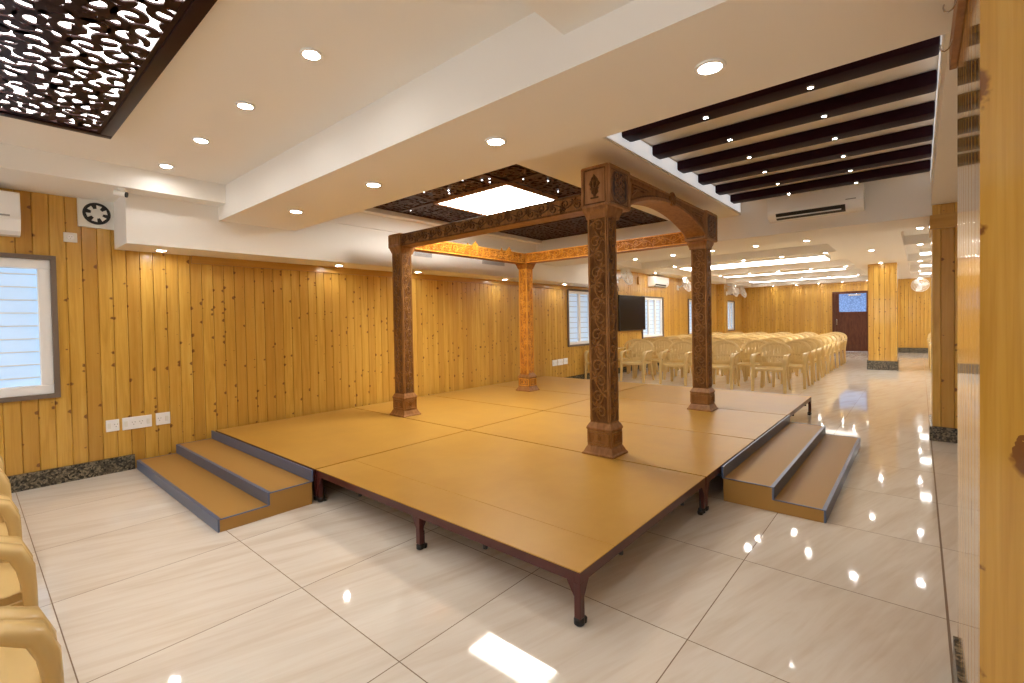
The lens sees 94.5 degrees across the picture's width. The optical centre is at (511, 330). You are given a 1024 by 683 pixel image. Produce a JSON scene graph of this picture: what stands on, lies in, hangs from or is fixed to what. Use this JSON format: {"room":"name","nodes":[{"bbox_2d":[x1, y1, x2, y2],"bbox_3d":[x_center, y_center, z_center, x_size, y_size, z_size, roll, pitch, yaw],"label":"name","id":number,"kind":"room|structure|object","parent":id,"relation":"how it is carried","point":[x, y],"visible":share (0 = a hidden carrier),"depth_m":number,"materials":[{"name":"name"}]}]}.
{"room":"assembly chamber","nodes":[
{"label":"assembly chamber","id":0,"kind":"room"},
{"bbox_2d":[0,0,633,206],"bbox_3d":[-1.173,-1.390,0.020,9.000,0.600,4.572,0,1,41],"label":"ceiling","id":1,"kind":"structure","parent":0,"point":[241,50],"depth_m":2.52,"materials":[{"name":"white paint"}]},
{"bbox_2d":[0,0,216,138],"bbox_3d":[-2.051,-1.245,1.533,2.865,0.044,1.610,0,1,41],"label":"ceiling panel","id":2,"kind":"object","parent":1,"relation":"attached to","point":[81,66],"visible":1,"depth_m":2.14,"materials":[{"name":"black paint"}]},
{"bbox_2d":[113,188,127,197],"bbox_3d":[-3.106,-1.092,3.755,0.093,0.068,0.059,-2,1,-28],"label":"security camera","id":3,"kind":"object","parent":1,"relation":"attached to","point":[121,193],"visible":1,"depth_m":3.74,"materials":[{"name":"white plastic"}]},
{"bbox_2d":[192,137,209,143],"bbox_3d":[-2.115,-1.293,3.217,0.102,0.010,0.102,0,1,41],"label":"recessed light","id":4,"kind":"object","parent":1,"relation":"in","point":[196,139],"visible":1,"depth_m":3.21,"materials":[{"name":"white"}]},
{"bbox_2d":[235,101,254,109],"bbox_3d":[-1.536,-1.294,2.724,0.102,0.010,0.102,0,1,41],"label":"recessed light","id":5,"kind":"object","parent":1,"relation":"in","point":[243,105],"visible":1,"depth_m":2.72,"materials":[{"name":"white"}]},
{"bbox_2d":[299,47,322,60],"bbox_3d":[-0.942,-1.295,2.219,0.102,0.010,0.102,0,1,41],"label":"recessed light","id":6,"kind":"object","parent":1,"relation":"in","point":[311,54],"visible":1,"depth_m":2.21,"materials":[{"name":"white plastic"}]},
{"bbox_2d":[0,188,741,475],"bbox_3d":[1.582,-0.260,10.116,0.008,2.620,23.400,0,1,41],"label":"wall","id":7,"kind":"structure","parent":0,"point":[211,347],"depth_m":4.86,"materials":[{"name":"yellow wood"}]},
{"bbox_2d":[0,190,20,236],"bbox_3d":[-4.093,-0.884,3.364,0.206,0.319,0.820,0,1,41],"label":"air conditioner","id":8,"kind":"object","parent":7,"relation":"attached to","point":[10,212],"visible":1,"depth_m":3.58,"materials":[{"name":"white plastic"}]},
{"bbox_2d":[0,252,60,402],"bbox_3d":[-4.097,-0.018,3.571,0.130,1.162,0.963,0,1,41],"label":"window","id":9,"kind":"structure","parent":7,"relation":"in","point":[29,331],"depth_m":3.82,"materials":[{"name":"white glass"}]},
{"bbox_2d":[63,232,76,242],"bbox_3d":[-3.701,-0.781,3.963,0.019,0.080,0.086,0,1,41],"label":"socket plate","id":10,"kind":"object","parent":7,"relation":"attached to","point":[67,237],"visible":1,"depth_m":3.96,"materials":[{"name":"white plastic"}]},
{"bbox_2d":[7,454,134,492],"bbox_3d":[-4.717,1.237,2.776,0.025,0.132,3.985,0,1,41],"label":"baseboard","id":11,"kind":"structure","parent":7,"relation":"attached to","point":[48,477],"depth_m":3.95,"materials":[{"name":"stone"}]},
{"bbox_2d":[77,198,113,229],"bbox_3d":[-3.584,-1.005,4.079,0.046,0.244,0.244,0,1,41],"label":"exhaust fan","id":12,"kind":"object","parent":7,"relation":"attached to","point":[91,213],"visible":1,"depth_m":4.06,"materials":[{"name":"white plastic"}]},
{"bbox_2d":[106,419,119,431],"bbox_3d":[-3.521,0.838,4.170,0.016,0.103,0.092,0,1,41],"label":"switch plate","id":13,"kind":"object","parent":7,"relation":"attached to","point":[111,425],"visible":1,"depth_m":4.17,"materials":[{"name":"white plastic"}]},
{"bbox_2d":[122,414,151,429],"bbox_3d":[-3.409,0.834,4.300,0.016,0.110,0.213,0,1,41],"label":"switch plate","id":14,"kind":"object","parent":7,"relation":"attached to","point":[128,423],"visible":1,"depth_m":4.29,"materials":[{"name":"white plastic"}]},
{"bbox_2d":[156,412,169,424],"bbox_3d":[-3.282,0.827,4.448,0.016,0.112,0.112,0,1,41],"label":"switch plate","id":15,"kind":"object","parent":7,"relation":"attached to","point":[161,418],"visible":1,"depth_m":4.44,"materials":[{"name":"white plastic"}]},
{"bbox_2d":[114,193,587,286],"bbox_3d":[-0.712,-1.061,7.075,0.472,0.480,8.057,0,1,41],"label":"ceiling beam","id":16,"kind":"structure","parent":7,"relation":"attached to","point":[142,223],"depth_m":4.81,"materials":[{"name":"white paint"}]},
{"bbox_2d":[191,256,587,290],"bbox_3d":[-0.706,-0.790,7.427,0.023,0.074,7.430,0,1,41],"label":"trim","id":17,"kind":"structure","parent":7,"relation":"attached to","point":[194,259],"depth_m":5.77,"materials":[{"name":"brown wood"}]},
{"bbox_2d":[414,251,431,257],"bbox_3d":[-1.160,-1.011,6.181,0.016,0.100,0.300,0,1,41],"label":"air vent","id":18,"kind":"object","parent":7,"relation":"attached to","point":[420,254],"visible":0.59,"depth_m":6.17,"materials":[{"name":"silver metal"}]},
{"bbox_2d":[482,260,504,265],"bbox_3d":[-0.276,-1.047,7.207,0.016,0.100,0.490,0,1,41],"label":"air vent","id":19,"kind":"object","parent":7,"relation":"attached to","point":[483,261],"visible":0.6,"depth_m":7.19,"materials":[{"name":"silver metal"}]},
{"bbox_2d":[567,289,588,346],"bbox_3d":[1.535,-0.274,10.109,0.130,1.180,1.370,0,1,41],"label":"window","id":20,"kind":"structure","parent":7,"relation":"in","point":[577,300],"depth_m":9.93,"materials":[{"name":"white glass"}]},
{"bbox_2d":[218,0,953,230],"bbox_3d":[0.551,-1.395,2.021,9.000,0.727,0.708,0,1,41],"label":"ceiling beam","id":21,"kind":"structure","parent":7,"relation":"attached to","point":[541,89],"depth_m":2.10,"materials":[{"name":"white paint"}]},
{"bbox_2d":[365,182,381,187],"bbox_3d":[-0.973,-1.023,3.321,0.117,0.010,0.117,0,1,41],"label":"recessed light","id":22,"kind":"object","parent":21,"relation":"in","point":[369,184],"visible":1,"depth_m":3.31,"materials":[{"name":"white"}]},
{"bbox_2d":[485,136,506,145],"bbox_3d":[-0.087,-1.025,2.564,0.117,0.010,0.117,0,1,41],"label":"recessed light","id":23,"kind":"object","parent":21,"relation":"in","point":[493,141],"visible":1,"depth_m":2.56,"materials":[{"name":"white plastic"}]},
{"bbox_2d":[694,58,725,75],"bbox_3d":[0.773,-1.027,1.846,0.117,0.010,0.117,0,1,41],"label":"recessed light","id":24,"kind":"object","parent":21,"relation":"in","point":[712,66],"visible":1,"depth_m":1.84,"materials":[{"name":"white plastic"}]},
{"bbox_2d":[565,363,658,378],"bbox_3d":[4.944,0.851,13.991,0.025,0.132,13.200,0,1,41],"label":"baseboard","id":25,"kind":"structure","parent":7,"relation":"attached to","point":[581,376],"depth_m":10.14,"materials":[{"name":"stone"}]},
{"bbox_2d":[617,268,632,284],"bbox_3d":[2.592,-1.276,10.993,0.379,0.442,0.456,0,1,41],"label":"wall fan","id":26,"kind":"object","parent":7,"relation":"attached to","point":[624,275],"visible":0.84,"depth_m":10.91,"materials":[{"name":"white plastic"}]},
{"bbox_2d":[618,295,645,330],"bbox_3d":[2.937,-0.427,11.610,0.090,0.850,1.360,0,1,41],"label":"television","id":27,"kind":"object","parent":7,"relation":"attached to","point":[631,309],"visible":1,"depth_m":11.51,"materials":[{"name":"black plastic"}]},
{"bbox_2d":[642,296,663,338],"bbox_3d":[3.731,-0.354,12.658,0.130,1.105,1.340,0,1,41],"label":"window","id":28,"kind":"structure","parent":7,"relation":"in","point":[654,306],"depth_m":12.78,"materials":[{"name":"white glass"}]},
{"bbox_2d":[648,276,668,287],"bbox_3d":[3.931,-1.296,12.677,0.206,0.270,0.900,0,1,41],"label":"air conditioner","id":29,"kind":"object","parent":7,"relation":"attached to","point":[653,281],"visible":1,"depth_m":12.45,"materials":[{"name":"white plastic"}]},
{"bbox_2d":[677,278,690,291],"bbox_3d":[5.007,-1.342,13.795,0.379,0.442,0.456,0,1,41],"label":"wall fan","id":30,"kind":"object","parent":7,"relation":"attached to","point":[684,283],"visible":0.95,"depth_m":13.71,"materials":[{"name":"white plastic"}]},
{"bbox_2d":[688,299,691,333],"bbox_3d":[5.826,-0.438,15.089,0.130,1.115,1.320,0,1,41],"label":"window","id":31,"kind":"structure","parent":7,"relation":"in","point":[689,300],"depth_m":14.85,"materials":[{"name":"white"}]},
{"bbox_2d":[716,284,727,335],"bbox_3d":[7.423,-0.404,16.698,0.294,2.450,0.444,0,1,41],"label":"column","id":32,"kind":"structure","parent":7,"relation":"attached to","point":[722,299],"depth_m":16.56,"materials":[{"name":"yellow wood"}]},
{"bbox_2d":[728,300,734,330],"bbox_3d":[8.112,-0.551,17.743,0.130,1.140,1.230,0,1,41],"label":"window","id":33,"kind":"structure","parent":7,"relation":"in","point":[731,304],"depth_m":18.12,"materials":[{"name":"white glass"}]},
{"bbox_2d":[726,284,737,295],"bbox_3d":[7.659,-1.390,16.460,0.379,0.442,0.456,0,1,41],"label":"wall fan","id":34,"kind":"object","parent":7,"relation":"attached to","point":[733,290],"visible":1,"depth_m":16.40,"materials":[{"name":"white plastic"}]},
{"bbox_2d":[536,171,931,265],"bbox_3d":[3.677,-1.520,5.649,9.000,0.727,0.725,0,1,41],"label":"trim","id":35,"kind":"structure","parent":7,"relation":"attached to","point":[902,202],"depth_m":5.56,"materials":[{"name":"white paint"}]},
{"bbox_2d":[767,182,864,222],"bbox_3d":[3.383,-1.417,5.297,0.905,0.268,0.196,0,1,41],"label":"air conditioner","id":36,"kind":"object","parent":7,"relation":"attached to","point":[847,198],"visible":0.9,"depth_m":5.21,"materials":[{"name":"white plastic"}]},
{"bbox_2d":[776,204,845,220],"bbox_3d":[3.322,-1.316,5.282,0.661,0.069,0.068,0,1,41],"label":"outlet","id":37,"kind":"object","parent":36,"relation":"attached to","point":[821,209],"depth_m":5.27,"materials":[{"name":"black plastic"}]},
{"bbox_2d":[326,207,541,252],"bbox_3d":[-0.190,-1.527,5.811,2.930,0.580,4.075,0,1,41],"label":"ceiling","id":38,"kind":"structure","parent":0,"point":[372,218],"depth_m":5.99,"materials":[{"name":"white paint"}]},
{"bbox_2d":[373,164,667,240],"bbox_3d":[0.046,-1.463,5.610,2.300,0.028,4.065,0,1,41],"label":"ceiling","id":39,"kind":"structure","parent":38,"relation":"attached to","point":[421,204],"depth_m":5.46,"materials":[{"name":"black wood"}]},
{"bbox_2d":[433,182,558,215],"bbox_3d":[-0.169,-1.437,5.242,1.095,0.040,0.895,0,1,41],"label":"ceiling light panel","id":40,"kind":"object","parent":39,"relation":"attached to","point":[495,198],"visible":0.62,"depth_m":5.11,"materials":[{"name":"white plastic"}]},
{"bbox_2d":[12,351,957,682],"bbox_3d":[5.019,1.094,7.201,9.200,0.100,23.600,0,1,41],"label":"floor","id":41,"kind":"structure","parent":0,"point":[134,586],"depth_m":2.25,"materials":[{"name":"stone"}]},
{"bbox_2d":[0,457,9,481],"bbox_3d":[-2.739,0.850,2.189,0.574,0.865,0.590,0,1,41],"label":"armchair","id":42,"kind":"object","parent":41,"relation":"on","point":[1,460],"visible":0.07,"depth_m":2.53,"materials":[{"name":"brown"}]},
{"bbox_2d":[0,471,18,535],"bbox_3d":[-2.303,0.849,1.814,0.574,0.865,0.590,0,1,41],"label":"armchair","id":43,"kind":"object","parent":41,"relation":"on","point":[5,485],"visible":0.11,"depth_m":2.14,"materials":[{"name":"brown plastic"}]},
{"bbox_2d":[0,499,32,606],"bbox_3d":[-1.867,0.848,1.439,0.574,0.865,0.590,0,1,41],"label":"armchair","id":44,"kind":"object","parent":41,"relation":"on","point":[10,589],"visible":0.27,"depth_m":1.67,"materials":[{"name":"brown"}]},
{"bbox_2d":[0,542,56,682],"bbox_3d":[-1.432,0.847,1.064,0.574,0.865,0.590,0,1,41],"label":"armchair","id":45,"kind":"object","parent":41,"relation":"on","point":[17,665],"visible":0.48,"depth_m":1.25,"materials":[{"name":"brown plastic"}]},
{"bbox_2d":[0,619,63,682],"bbox_3d":[-0.996,0.847,0.688,0.574,0.865,0.590,0,1,41],"label":"armchair","id":46,"kind":"object","parent":41,"relation":"on","point":[34,636],"visible":1,"depth_m":1.01,"materials":[{"name":"brown plastic"}]},
{"bbox_2d":[137,430,312,532],"bbox_3d":[-2.403,1.123,3.821,2.080,0.237,0.610,0,1,41],"label":"steps","id":47,"kind":"structure","parent":41,"relation":"on","point":[226,482],"depth_m":3.53,"materials":[{"name":"brown laminate"}]},
{"bbox_2d":[216,408,466,500],"bbox_3d":[-1.703,1.096,4.647,2.060,0.235,1.511,0,1,41],"label":"stage platform","id":48,"kind":"object","parent":41,"relation":"on","point":[313,442],"visible":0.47,"depth_m":4.43,"materials":[{"name":"laminate"}]},
{"bbox_2d":[353,395,540,430],"bbox_3d":[-0.814,1.060,5.679,2.060,0.235,1.196,0,1,41],"label":"stage platform","id":49,"kind":"object","parent":41,"relation":"on","point":[450,412],"visible":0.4,"depth_m":5.48,"materials":[{"name":"laminate"}]},
{"bbox_2d":[431,385,589,410],"bbox_3d":[-0.002,1.028,6.622,2.060,0.235,1.276,0,1,41],"label":"stage platform","id":50,"kind":"object","parent":41,"relation":"on","point":[542,400],"visible":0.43,"depth_m":6.47,"materials":[{"name":"laminate"}]},
{"bbox_2d":[388,162,717,458],"bbox_3d":[0.460,-0.182,5.371,2.914,2.215,2.515,0,1,41],"label":"wooden canopy","id":51,"kind":"object","parent":50,"relation":"on","point":[608,191],"visible":1,"depth_m":4.81,"materials":[{"name":"brown wood"}]},
{"bbox_2d":[316,430,705,626],"bbox_3d":[-0.070,1.093,3.241,2.230,0.235,1.511,0,1,41],"label":"stage platform","id":52,"kind":"object","parent":41,"relation":"on","point":[564,513],"visible":1,"depth_m":2.85,"materials":[{"name":"laminate"}]},
{"bbox_2d":[493,376,645,394],"bbox_3d":[0.907,0.991,7.677,2.060,0.235,1.491,0,1,41],"label":"stage platform","id":53,"kind":"object","parent":41,"relation":"on","point":[546,383],"visible":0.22,"depth_m":7.62,"materials":[{"name":"laminate"}]},
{"bbox_2d":[584,350,618,378],"bbox_3d":[1.911,0.638,9.999,0.574,0.826,0.590,0,1,41],"label":"armchair","id":54,"kind":"object","parent":41,"relation":"on","point":[587,351],"visible":0.1,"depth_m":9.95,"materials":[{"name":"brown"}]},
{"bbox_2d":[469,411,753,510],"bbox_3d":[0.819,1.057,4.273,2.230,0.235,1.196,0,1,41],"label":"stage platform","id":55,"kind":"object","parent":41,"relation":"on","point":[690,452],"visible":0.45,"depth_m":4.01,"materials":[{"name":"laminate"}]},
{"bbox_2d":[618,339,646,377],"bbox_3d":[2.696,0.611,10.675,0.574,0.826,0.590,0,1,42],"label":"armchair","id":56,"kind":"object","parent":41,"relation":"on","point":[627,356],"visible":0.41,"depth_m":10.87,"materials":[{"name":"brown plastic"}]},
{"bbox_2d":[619,340,654,382],"bbox_3d":[2.613,0.629,9.803,0.574,0.826,0.590,0,1,41],"label":"armchair","id":57,"kind":"object","parent":41,"relation":"on","point":[645,359],"visible":1,"depth_m":9.83,"materials":[{"name":"brown plastic"}]},
{"bbox_2d":[628,338,658,373],"bbox_3d":[3.144,0.592,11.232,0.574,0.826,0.590,0,1,41],"label":"armchair","id":58,"kind":"object","parent":41,"relation":"on","point":[646,339],"visible":0.15,"depth_m":11.28,"materials":[{"name":"brown"}]},
{"bbox_2d":[641,339,673,379],"bbox_3d":[3.181,0.610,10.257,0.574,0.826,0.590,0,1,41],"label":"armchair","id":59,"kind":"object","parent":41,"relation":"on","point":[666,342],"visible":0.5,"depth_m":10.41,"materials":[{"name":"brown plastic"}]},
{"bbox_2d":[545,398,786,440],"bbox_3d":[1.631,1.025,5.215,2.230,0.235,1.276,0,1,41],"label":"stage platform","id":60,"kind":"object","parent":41,"relation":"on","point":[725,422],"visible":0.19,"depth_m":4.93,"materials":[{"name":"laminate"}]},
{"bbox_2d":[654,338,683,375],"bbox_3d":[3.627,0.591,10.816,0.574,0.826,0.590,0,1,42],"label":"armchair","id":61,"kind":"object","parent":41,"relation":"on","point":[670,339],"visible":0.16,"depth_m":10.81,"materials":[{"name":"brown"}]},
{"bbox_2d":[658,341,691,385],"bbox_3d":[3.249,0.628,9.255,0.574,0.826,0.590,0,1,41],"label":"armchair","id":62,"kind":"object","parent":41,"relation":"on","point":[687,360],"visible":0.94,"depth_m":9.30,"materials":[{"name":"brown"}]},
{"bbox_2d":[667,337,691,372],"bbox_3d":[4.103,0.573,11.350,0.574,0.826,0.590,0,1,42],"label":"armchair","id":63,"kind":"object","parent":41,"relation":"on","point":[682,338],"visible":0.1,"depth_m":11.48,"materials":[{"name":"brown"}]},
{"bbox_2d":[670,339,691,379],"bbox_3d":[3.665,0.609,9.840,0.574,0.826,0.590,0,1,41],"label":"armchair","id":64,"kind":"object","parent":41,"relation":"on","point":[690,340],"visible":0.23,"depth_m":10.07,"materials":[{"name":"brown"}]},
{"bbox_2d":[618,384,811,416],"bbox_3d":[2.540,0.989,6.270,2.230,0.235,1.491,0,1,41],"label":"stage platform","id":65,"kind":"object","parent":41,"relation":"on","point":[782,404],"visible":0.62,"depth_m":6.07,"materials":[{"name":"laminate"}]},
{"bbox_2d":[712,340,733,383],"bbox_3d":[4.132,0.608,9.438,0.574,0.826,0.590,0,1,41],"label":"armchair","id":66,"kind":"object","parent":41,"relation":"on","point":[717,341],"visible":0.11,"depth_m":9.59,"materials":[{"name":"brown plastic"}]},
{"bbox_2d":[712,341,739,389],"bbox_3d":[3.871,0.627,8.719,0.574,0.826,0.590,0,1,41],"label":"armchair","id":67,"kind":"object","parent":41,"relation":"on","point":[716,364],"visible":0.85,"depth_m":8.82,"materials":[{"name":"brown plastic"}]},
{"bbox_2d":[721,338,745,379],"bbox_3d":[4.596,0.590,9.982,0.574,0.826,0.590,0,1,39],"label":"armchair","id":68,"kind":"object","parent":41,"relation":"on","point":[738,342],"visible":0.28,"depth_m":10.03,"materials":[{"name":"brown plastic"}]},
{"bbox_2d":[724,337,752,376],"bbox_3d":[5.073,0.571,10.514,0.574,0.826,0.590,0,1,40],"label":"armchair","id":69,"kind":"object","parent":41,"relation":"on","point":[744,339],"visible":0.09,"depth_m":10.62,"materials":[{"name":"brown"}]},
{"bbox_2d":[734,340,770,385],"bbox_3d":[4.607,0.608,9.028,0.574,0.826,0.590,0,1,42],"label":"armchair","id":70,"kind":"object","parent":41,"relation":"on","point":[746,362],"visible":0.55,"depth_m":9.21,"materials":[{"name":"brown plastic"}]},
{"bbox_2d":[745,339,779,380],"bbox_3d":[5.085,0.589,9.560,0.574,0.826,0.590,0,1,42],"label":"armchair","id":71,"kind":"object","parent":41,"relation":"on","point":[766,340],"visible":0.16,"depth_m":9.63,"materials":[{"name":"brown"}]},
{"bbox_2d":[755,337,785,376],"bbox_3d":[5.547,0.570,10.105,0.574,0.826,0.590,0,1,40],"label":"armchair","id":72,"kind":"object","parent":41,"relation":"on","point":[773,338],"visible":0.06,"depth_m":10.24,"materials":[{"name":"brown"}]},
{"bbox_2d":[750,342,791,393],"bbox_3d":[4.499,0.625,8.178,0.574,0.826,0.590,0,1,41],"label":"armchair","id":73,"kind":"object","parent":41,"relation":"on","point":[784,365],"visible":1,"depth_m":8.25,"materials":[{"name":"brown plastic"}]},
{"bbox_2d":[722,415,860,522],"bbox_3d":[2.421,1.034,3.941,0.610,0.237,2.245,0,1,41],"label":"steps","id":74,"kind":"structure","parent":41,"relation":"on","point":[800,470],"depth_m":3.50,"materials":[{"name":"brown laminate"}]},
{"bbox_2d":[772,340,810,388],"bbox_3d":[5.099,0.607,8.604,0.574,0.826,0.590,0,1,42],"label":"armchair","id":75,"kind":"object","parent":41,"relation":"on","point":[802,362],"visible":0.59,"depth_m":8.63,"materials":[{"name":"brown plastic"}]},
{"bbox_2d":[789,339,816,384],"bbox_3d":[5.563,0.588,9.149,0.574,0.826,0.590,0,1,40],"label":"armchair","id":76,"kind":"object","parent":41,"relation":"on","point":[811,343],"visible":0.36,"depth_m":9.09,"materials":[{"name":"brown plastic"}]},
{"bbox_2d":[790,338,823,380],"bbox_3d":[6.036,0.569,9.684,0.574,0.826,0.590,0,1,42],"label":"armchair","id":77,"kind":"object","parent":41,"relation":"on","point":[817,342],"visible":0.39,"depth_m":9.63,"materials":[{"name":"brown"}]},
{"bbox_2d":[795,336,827,376],"bbox_3d":[6.490,0.551,10.236,0.574,0.826,0.590,0,1,41],"label":"armchair","id":78,"kind":"object","parent":41,"relation":"on","point":[824,371],"visible":0.29,"depth_m":10.17,"materials":[{"name":"brown plastic"}]},
{"bbox_2d":[808,335,831,373],"bbox_3d":[6.956,0.532,10.778,0.574,0.826,0.590,0,1,41],"label":"armchair","id":79,"kind":"object","parent":41,"relation":"on","point":[827,355],"visible":0.33,"depth_m":10.72,"materials":[{"name":"brown plastic"}]},
{"bbox_2d":[814,333,839,367],"bbox_3d":[7.890,0.495,11.861,0.574,0.826,0.590,0,1,39],"label":"armchair","id":80,"kind":"object","parent":41,"relation":"on","point":[833,335],"visible":0.32,"depth_m":11.53,"materials":[{"name":"brown"}]},
{"bbox_2d":[821,334,835,370],"bbox_3d":[7.419,0.513,11.323,0.574,0.826,0.590,0,1,41],"label":"armchair","id":81,"kind":"object","parent":41,"relation":"on","point":[829,336],"visible":0.22,"depth_m":10.96,"materials":[{"name":"brown"}]},
{"bbox_2d":[825,332,846,362],"bbox_3d":[8.830,0.458,12.938,0.574,0.826,0.590,0,1,39],"label":"armchair","id":82,"kind":"object","parent":41,"relation":"on","point":[843,334],"visible":0.24,"depth_m":12.59,"materials":[{"name":"brown"}]},
{"bbox_2d":[830,333,844,365],"bbox_3d":[8.369,0.476,12.391,0.574,0.826,0.590,0,1,42],"label":"armchair","id":83,"kind":"object","parent":41,"relation":"on","point":[841,345],"visible":0.36,"depth_m":12.33,"materials":[{"name":"brown"}]},
{"bbox_2d":[518,137,740,220],"bbox_3d":[1.218,-1.602,4.596,0.790,0.435,4.075,0,1,41],"label":"trim","id":84,"kind":"structure","parent":0,"point":[565,165],"depth_m":3.99,"materials":[{"name":"white paint"}]},
{"bbox_2d":[605,132,740,212],"bbox_3d":[1.545,-1.466,4.362,0.009,0.138,3.900,0,1,41],"label":"led strip","id":85,"kind":"object","parent":84,"relation":"attached to","point":[640,148],"visible":0.36,"depth_m":4.18,"materials":[{"name":"white plastic"}]},
{"bbox_2d":[617,226,930,287],"bbox_3d":[8.260,-1.661,10.969,9.000,0.250,13.320,0,1,41],"label":"ceiling","id":86,"kind":"structure","parent":0,"point":[899,246],"depth_m":10.32,"materials":[{"name":"white paint"}]},
{"bbox_2d":[679,253,830,270],"bbox_3d":[5.583,-1.590,11.079,3.040,0.100,0.870,0,1,41],"label":"ceiling light panel","id":87,"kind":"object","parent":86,"relation":"attached to","point":[815,257],"visible":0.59,"depth_m":10.66,"materials":[{"name":"white plastic"}]},
{"bbox_2d":[723,267,845,277],"bbox_3d":[7.671,-1.674,13.502,3.040,0.100,0.290,0,1,41],"label":"ceiling light panel","id":88,"kind":"object","parent":86,"relation":"attached to","point":[832,268],"visible":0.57,"depth_m":13.29,"materials":[{"name":"white plastic"}]},
{"bbox_2d":[752,275,857,282],"bbox_3d":[9.726,-1.756,15.888,3.040,0.100,0.130,0,1,41],"label":"ceiling light panel","id":89,"kind":"object","parent":86,"relation":"attached to","point":[847,275],"visible":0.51,"depth_m":15.75,"materials":[{"name":"white plastic"}]},
{"bbox_2d":[919,247,930,254],"bbox_3d":[9.363,-1.617,8.878,2.600,0.100,0.430,0,1,41],"label":"ceiling light panel","id":90,"kind":"object","parent":86,"relation":"attached to","point":[922,251],"visible":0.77,"depth_m":9.53,"materials":[{"name":"white plastic"}]},
{"bbox_2d":[919,261,930,266],"bbox_3d":[11.451,-1.700,11.302,2.600,0.100,0.430,0,1,41],"label":"ceiling light panel","id":91,"kind":"object","parent":86,"relation":"attached to","point":[924,263],"visible":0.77,"depth_m":11.94,"materials":[{"name":"white plastic"}]},
{"bbox_2d":[641,54,938,194],"bbox_3d":[2.187,-1.681,3.759,1.770,0.280,4.075,0,1,41],"label":"ceiling","id":92,"kind":"structure","parent":0,"point":[929,64],"depth_m":3.53,"materials":[{"name":"white paint"}]},
{"bbox_2d":[622,36,939,141],"bbox_3d":[1.517,-1.471,2.980,1.750,0.084,0.150,0,1,41],"label":"ceiling slat","id":93,"kind":"object","parent":92,"relation":"attached to","point":[928,48],"visible":0.7,"depth_m":2.79,"materials":[{"name":"brown wood"}]},
{"bbox_2d":[652,70,936,158],"bbox_3d":[1.863,-1.485,3.381,1.750,0.084,0.150,0,1,41],"label":"ceiling slat","id":94,"kind":"object","parent":92,"relation":"attached to","point":[923,83],"visible":1,"depth_m":3.20,"materials":[{"name":"brown wood"}]},
{"bbox_2d":[677,101,934,172],"bbox_3d":[2.209,-1.499,3.783,1.750,0.084,0.150,0,1,41],"label":"ceiling slat","id":95,"kind":"object","parent":92,"relation":"attached to","point":[921,112],"visible":1,"depth_m":3.61,"materials":[{"name":"brown wood"}]},
{"bbox_2d":[698,125,932,184],"bbox_3d":[2.554,-1.513,4.184,1.750,0.084,0.150,0,1,41],"label":"ceiling slat","id":96,"kind":"object","parent":92,"relation":"attached to","point":[925,133],"visible":1,"depth_m":4.03,"materials":[{"name":"brown wood"}]},
{"bbox_2d":[715,144,931,194],"bbox_3d":[2.900,-1.527,4.585,1.750,0.084,0.150,0,1,41],"label":"ceiling slat","id":97,"kind":"object","parent":92,"relation":"attached to","point":[924,151],"visible":1,"depth_m":4.44,"materials":[{"name":"brown wood"}]},
{"bbox_2d":[730,160,930,203],"bbox_3d":[3.246,-1.540,4.987,1.750,0.084,0.150,0,1,41],"label":"ceiling slat","id":98,"kind":"object","parent":92,"relation":"attached to","point":[920,166],"visible":1,"depth_m":4.85,"materials":[{"name":"brown wood"}]},
{"bbox_2d":[742,277,930,347],"bbox_3d":[12.630,-0.611,16.039,9.000,2.700,0.008,0,1,41],"label":"wall","id":99,"kind":"structure","parent":0,"point":[794,309],"depth_m":17.34,"materials":[{"name":"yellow wood"}]},
{"bbox_2d":[832,290,867,351],"bbox_3d":[11.955,-0.319,16.626,1.150,2.120,0.119,0,1,41],"label":"door","id":100,"kind":"structure","parent":99,"relation":"in","point":[849,308],"depth_m":16.61,"materials":[{"name":"brown wood"}]},
{"bbox_2d":[898,348,927,352],"bbox_3d":[12.652,0.654,16.039,8.970,0.170,0.030,0,1,41],"label":"baseboard","id":101,"kind":"structure","parent":99,"relation":"attached to","point":[900,350],"depth_m":15.55,"materials":[{"name":"stone"}]},
{"bbox_2d":[911,278,929,291],"bbox_3d":[13.185,-1.467,15.276,0.456,0.442,0.379,0,1,41],"label":"wall fan","id":102,"kind":"object","parent":99,"relation":"attached to","point":[920,286],"visible":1,"depth_m":15.20,"materials":[{"name":"white plastic"}]},
{"bbox_2d":[867,262,898,370],"bbox_3d":[8.710,-0.322,11.102,0.569,2.450,0.644,0,1,41],"label":"column","id":103,"kind":"structure","parent":0,"point":[882,278],"depth_m":10.88,"materials":[{"name":"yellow wood"}]},
{"bbox_2d":[929,202,957,442],"bbox_3d":[4.672,-0.081,4.774,0.696,2.353,0.712,0,1,41],"label":"column","id":104,"kind":"structure","parent":0,"point":[943,419],"depth_m":4.68,"materials":[{"name":"brown wood"}]},
{"bbox_2d":[931,32,956,205],"bbox_3d":[4.190,-1.511,2.039,3.510,0.627,4.075,0,1,41],"label":"trim","id":105,"kind":"structure","parent":0,"point":[944,171],"depth_m":3.01,"materials":[{"name":"white paint"}]},
{"bbox_2d":[930,34,944,183],"bbox_3d":[2.879,-1.468,3.213,0.007,0.138,3.900,0,1,41],"label":"led strip","id":106,"kind":"object","parent":105,"relation":"attached to","point":[941,36],"visible":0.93,"depth_m":2.86,"materials":[{"name":"white plastic"}]},
{"bbox_2d":[953,0,1023,682],"bbox_3d":[1.574,0.095,1.091,0.784,2.253,0.822,0,1,41],"label":"column","id":107,"kind":"structure","parent":0,"point":[988,647],"depth_m":1.02,"materials":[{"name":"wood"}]},
{"bbox_2d":[939,0,966,69],"bbox_3d":[1.270,-0.932,1.362,0.051,0.099,0.770,0,1,41],"label":"hook rack","id":108,"kind":"object","parent":107,"relation":"attached to","point":[959,8],"visible":1,"depth_m":1.44,"materials":[{"name":"brown wood"}]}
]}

